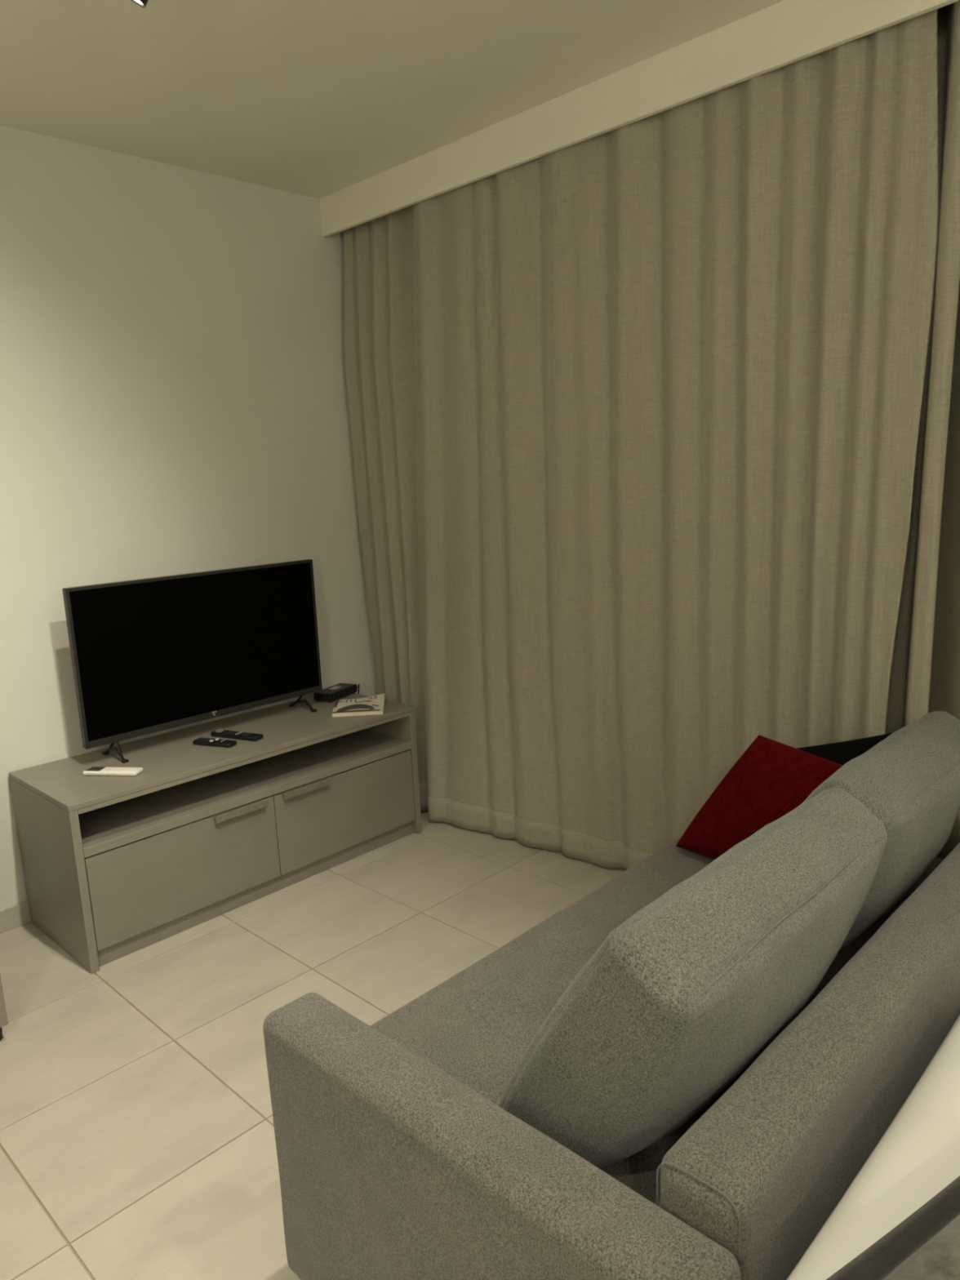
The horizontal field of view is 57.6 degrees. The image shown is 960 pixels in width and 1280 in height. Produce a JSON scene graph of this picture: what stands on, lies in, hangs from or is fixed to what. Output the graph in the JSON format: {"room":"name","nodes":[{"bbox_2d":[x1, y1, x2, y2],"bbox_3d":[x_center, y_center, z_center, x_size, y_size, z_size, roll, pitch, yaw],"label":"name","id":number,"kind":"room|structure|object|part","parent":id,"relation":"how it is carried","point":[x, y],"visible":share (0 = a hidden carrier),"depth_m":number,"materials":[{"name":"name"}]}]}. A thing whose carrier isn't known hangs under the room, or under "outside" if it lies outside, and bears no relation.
{"room":"living room","nodes":[
{"label":"living room","id":0,"kind":"room"},
{"bbox_2d":[0,124,377,910],"bbox_3d":[-2.002,-0.251,2.528,0.120,2.775,4.900,7,15,43],"label":"wall","id":1,"kind":"structure","parent":0,"point":[174,401],"depth_m":3.18,"materials":[{"name":"paint"}]},
{"bbox_2d":[0,900,31,933],"bbox_3d":[-1.880,1.018,2.731,0.012,0.076,4.538,7,15,43],"label":"baseboard","id":2,"kind":"structure","parent":1,"relation":"attached to","point":[12,917],"depth_m":3.01,"materials":[{"name":"tile"}]},
{"bbox_2d":[319,0,959,237],"bbox_3d":[1.322,-1.501,1.751,5.500,0.147,0.020,7,15,43],"label":"trim","id":3,"kind":"structure","parent":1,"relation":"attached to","point":[784,33],"depth_m":2.57,"materials":[{"name":"paint"}]},
{"bbox_2d":[0,809,626,1279],"bbox_3d":[0.119,1.336,0.877,5.700,0.060,4.800,7,15,43],"label":"floor","id":4,"kind":"structure","parent":0,"point":[137,1136],"depth_m":2.38,"materials":[{"name":"tile"}]},
{"bbox_2d":[0,974,8,1040],"bbox_3d":[-1.624,0.759,2.292,0.456,0.720,0.502,7,15,43],"label":"base cabinet","id":5,"kind":"object","parent":4,"relation":"on","point":[3,1017],"visible":1,"depth_m":2.36,"materials":[{"name":"grey wood"}]},
{"bbox_2d":[8,693,422,973],"bbox_3d":[-0.910,0.627,3.300,0.524,0.546,1.380,7,15,43],"label":"media console","id":6,"kind":"object","parent":4,"relation":"on","point":[115,867],"visible":0.93,"depth_m":3.01,"materials":[{"name":"grey wood"}]},
{"bbox_3d":[-1.385,0.746,2.832,0.508,0.526,0.026,7,15,43],"label":"panel","id":7,"kind":"part","parent":6,"relation":"part of","materials":[{"name":"grey wood"}]},
{"bbox_2d":[82,766,142,776],"bbox_3d":[-1.209,0.432,2.879,0.191,0.016,0.052,-1,11,10],"label":"remote control","id":8,"kind":"object","parent":6,"relation":"on","point":[93,771],"visible":1,"depth_m":2.86,"materials":[{"name":"white plastic"}]},
{"bbox_3d":[-0.967,0.760,2.920,0.018,0.304,0.665,7,15,43],"label":"drawer","id":9,"kind":"part","parent":6,"relation":"part of","materials":[{"name":"grey wood"}]},
{"bbox_2d":[62,559,322,763],"bbox_3d":[-1.026,0.051,3.264,0.176,0.611,0.971,7,15,43],"label":"television","id":10,"kind":"object","parent":6,"relation":"on","point":[148,655],"visible":1,"depth_m":3.17,"materials":[{"name":"black plastic"}]},
{"bbox_3d":[-0.928,0.367,3.258,0.508,0.018,1.380,7,15,43],"label":"panel","id":11,"kind":"part","parent":6,"relation":"part of","materials":[{"name":"grey wood"}]},
{"bbox_2d":[192,737,236,747],"bbox_3d":[-0.957,0.369,3.152,0.167,0.018,0.046,2,11,23],"label":"remote control","id":12,"kind":"object","parent":6,"relation":"on","point":[200,741],"visible":1,"depth_m":3.14,"materials":[{"name":"black plastic"}]},
{"bbox_2d":[210,728,263,741],"bbox_3d":[-0.900,0.351,3.233,0.218,0.018,0.048,3,12,27],"label":"remote control","id":13,"kind":"object","parent":6,"relation":"on","point":[219,733],"visible":1,"depth_m":3.21,"materials":[{"name":"black plastic"}]},
{"bbox_3d":[-0.826,0.590,3.018,0.022,0.023,0.199,7,15,43],"label":"handle","id":14,"kind":"part","parent":6,"relation":"part of","materials":[{"name":"metal"}]},
{"bbox_3d":[-0.928,0.384,3.261,0.507,0.016,1.326,7,15,43],"label":"rail","id":15,"kind":"part","parent":6,"relation":"part of","materials":[{"name":"grey wood"}]},
{"bbox_2d":[78,728,411,857],"bbox_3d":[-0.918,0.515,3.282,0.497,0.030,1.326,7,15,43],"label":"shelf","id":16,"kind":"object","parent":6,"relation":"attached to","point":[116,828],"depth_m":3.11,"materials":[{"name":"grey wood"}]},
{"bbox_3d":[-0.638,0.546,3.209,0.022,0.023,0.200,7,15,43],"label":"handle","id":17,"kind":"part","parent":6,"relation":"part of","materials":[{"name":"metal"}]},
{"bbox_2d":[313,683,357,702],"bbox_3d":[-0.623,0.227,3.778,0.091,0.038,0.190,3,12,28],"label":"box","id":18,"kind":"object","parent":6,"relation":"on","point":[332,693],"visible":0.96,"depth_m":3.73,"materials":[{"name":"black plastic"}]},
{"bbox_3d":[-0.509,0.652,3.385,0.018,0.304,0.653,7,15,43],"label":"drawer","id":19,"kind":"part","parent":6,"relation":"part of","materials":[{"name":"grey wood"}]},
{"bbox_2d":[331,693,385,716],"bbox_3d":[-0.493,0.264,3.562,0.202,0.032,0.224,-3,11,-3],"label":"book","id":20,"kind":"object","parent":6,"relation":"on","point":[374,704],"visible":1,"depth_m":3.53,"materials":[{"name":"paper"}]},
{"bbox_2d":[331,709,380,713],"bbox_3d":[-0.491,0.283,3.468,0.146,0.001,0.150,7,15,43],"label":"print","id":21,"kind":"object","parent":20,"relation":"on","point":[362,710],"depth_m":3.47},
{"bbox_3d":[-0.447,0.525,3.783,0.508,0.526,0.026,7,15,43],"label":"panel","id":22,"kind":"part","parent":6,"relation":"part of","materials":[{"name":"grey wood"}]},
{"bbox_2d":[262,837,959,1279],"bbox_3d":[0.505,0.798,1.851,0.859,0.605,1.664,7,15,43],"label":"sofa","id":23,"kind":"object","parent":4,"relation":"on","point":[399,1157],"visible":0.76,"depth_m":1.31,"materials":[{"name":"fabric"}]},
{"bbox_3d":[-0.026,0.935,1.314,0.858,0.532,0.130,7,15,43],"label":"arm","id":24,"kind":"part","parent":23,"relation":"part of","materials":[{"name":"fabric"}]},
{"bbox_3d":[0.500,0.776,1.938,0.718,0.232,1.540,7,15,43],"label":"seat","id":25,"kind":"part","parent":23,"relation":"part of","materials":[{"name":"fabric"}]},
{"bbox_2d":[498,788,887,1168],"bbox_3d":[0.380,0.530,1.488,0.363,0.426,0.742,7,15,43],"label":"sofa cushion","id":26,"kind":"object","parent":23,"relation":"on","point":[678,999],"visible":0.91,"depth_m":1.24,"materials":[{"name":"fabric"}]},
{"bbox_2d":[675,735,843,859],"bbox_3d":[0.725,0.422,2.233,0.197,0.316,0.442,-12,14,-42],"label":"cushion","id":27,"kind":"object","parent":23,"relation":"on","point":[771,779],"visible":0.63,"depth_m":2.21,"materials":[{"name":"red fabric"}]},
{"bbox_3d":[0.801,0.765,1.639,0.127,0.490,1.540,7,15,43],"label":"backrest","id":28,"kind":"part","parent":23,"relation":"part of","materials":[{"name":"fabric"}]},
{"bbox_2d":[796,732,893,764],"bbox_3d":[0.992,0.376,2.394,0.370,0.312,0.083,7,15,43],"label":"cushion","id":29,"kind":"object","parent":23,"relation":"on","point":[841,753],"visible":0.16,"depth_m":2.36,"materials":[{"name":"black fabric"}]},
{"bbox_2d":[804,711,959,950],"bbox_3d":[0.860,0.416,1.986,0.357,0.426,0.661,7,15,43],"label":"sofa cushion","id":30,"kind":"object","parent":23,"relation":"on","point":[909,780],"visible":0.38,"depth_m":1.78,"materials":[{"name":"fabric"}]},
{"bbox_2d":[0,0,783,199],"bbox_3d":[-0.049,-1.303,0.358,5.720,0.100,4.900,7,15,43],"label":"ceiling","id":31,"kind":"structure","parent":0,"point":[316,99],"depth_m":2.49,"materials":[{"name":"paint"}]},
{"bbox_3d":[1.339,-1.572,1.810,5.370,0.030,0.030,7,15,43],"label":"trim","id":32,"kind":"structure","parent":31,"relation":"attached to","visible":0},
{"bbox_2d":[343,204,428,811],"bbox_3d":[-0.352,-0.523,3.733,0.117,2.573,0.511,-13,14,-43],"label":"curtain","id":33,"kind":"object","parent":32,"relation":"hanging from","point":[379,252],"visible":0.62,"depth_m":3.70,"materials":[{"name":"fabric"}]},
{"bbox_2d":[413,0,959,870],"bbox_3d":[0.930,-0.366,2.566,3.170,2.577,0.243,7,14,41],"label":"curtain","id":34,"kind":"object","parent":32,"relation":"hanging from","point":[686,375],"visible":0.73,"depth_m":2.68,"materials":[{"name":"fabric"}]},
{"bbox_2d":[786,1014,959,1279],"bbox_3d":[0.690,0.692,0.976,0.495,0.144,0.940,7,15,43],"label":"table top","id":35,"kind":"object","parent":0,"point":[917,1156],"visible":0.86,"depth_m":1.04,"materials":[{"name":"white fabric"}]},
{"bbox_3d":[-0.081,-1.399,1.214,2.162,0.018,0.034,7,15,43],"label":"track","id":36,"kind":"object","parent":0,"visible":0},
{"bbox_2d":[131,0,148,7],"bbox_3d":[-0.708,-1.403,1.823,0.102,0.139,0.064,-2,11,4],"label":"spotlight","id":37,"kind":"object","parent":36,"relation":"attached to","point":[142,3],"visible":1,"depth_m":1.85,"materials":[{"name":"beige"}]}
]}

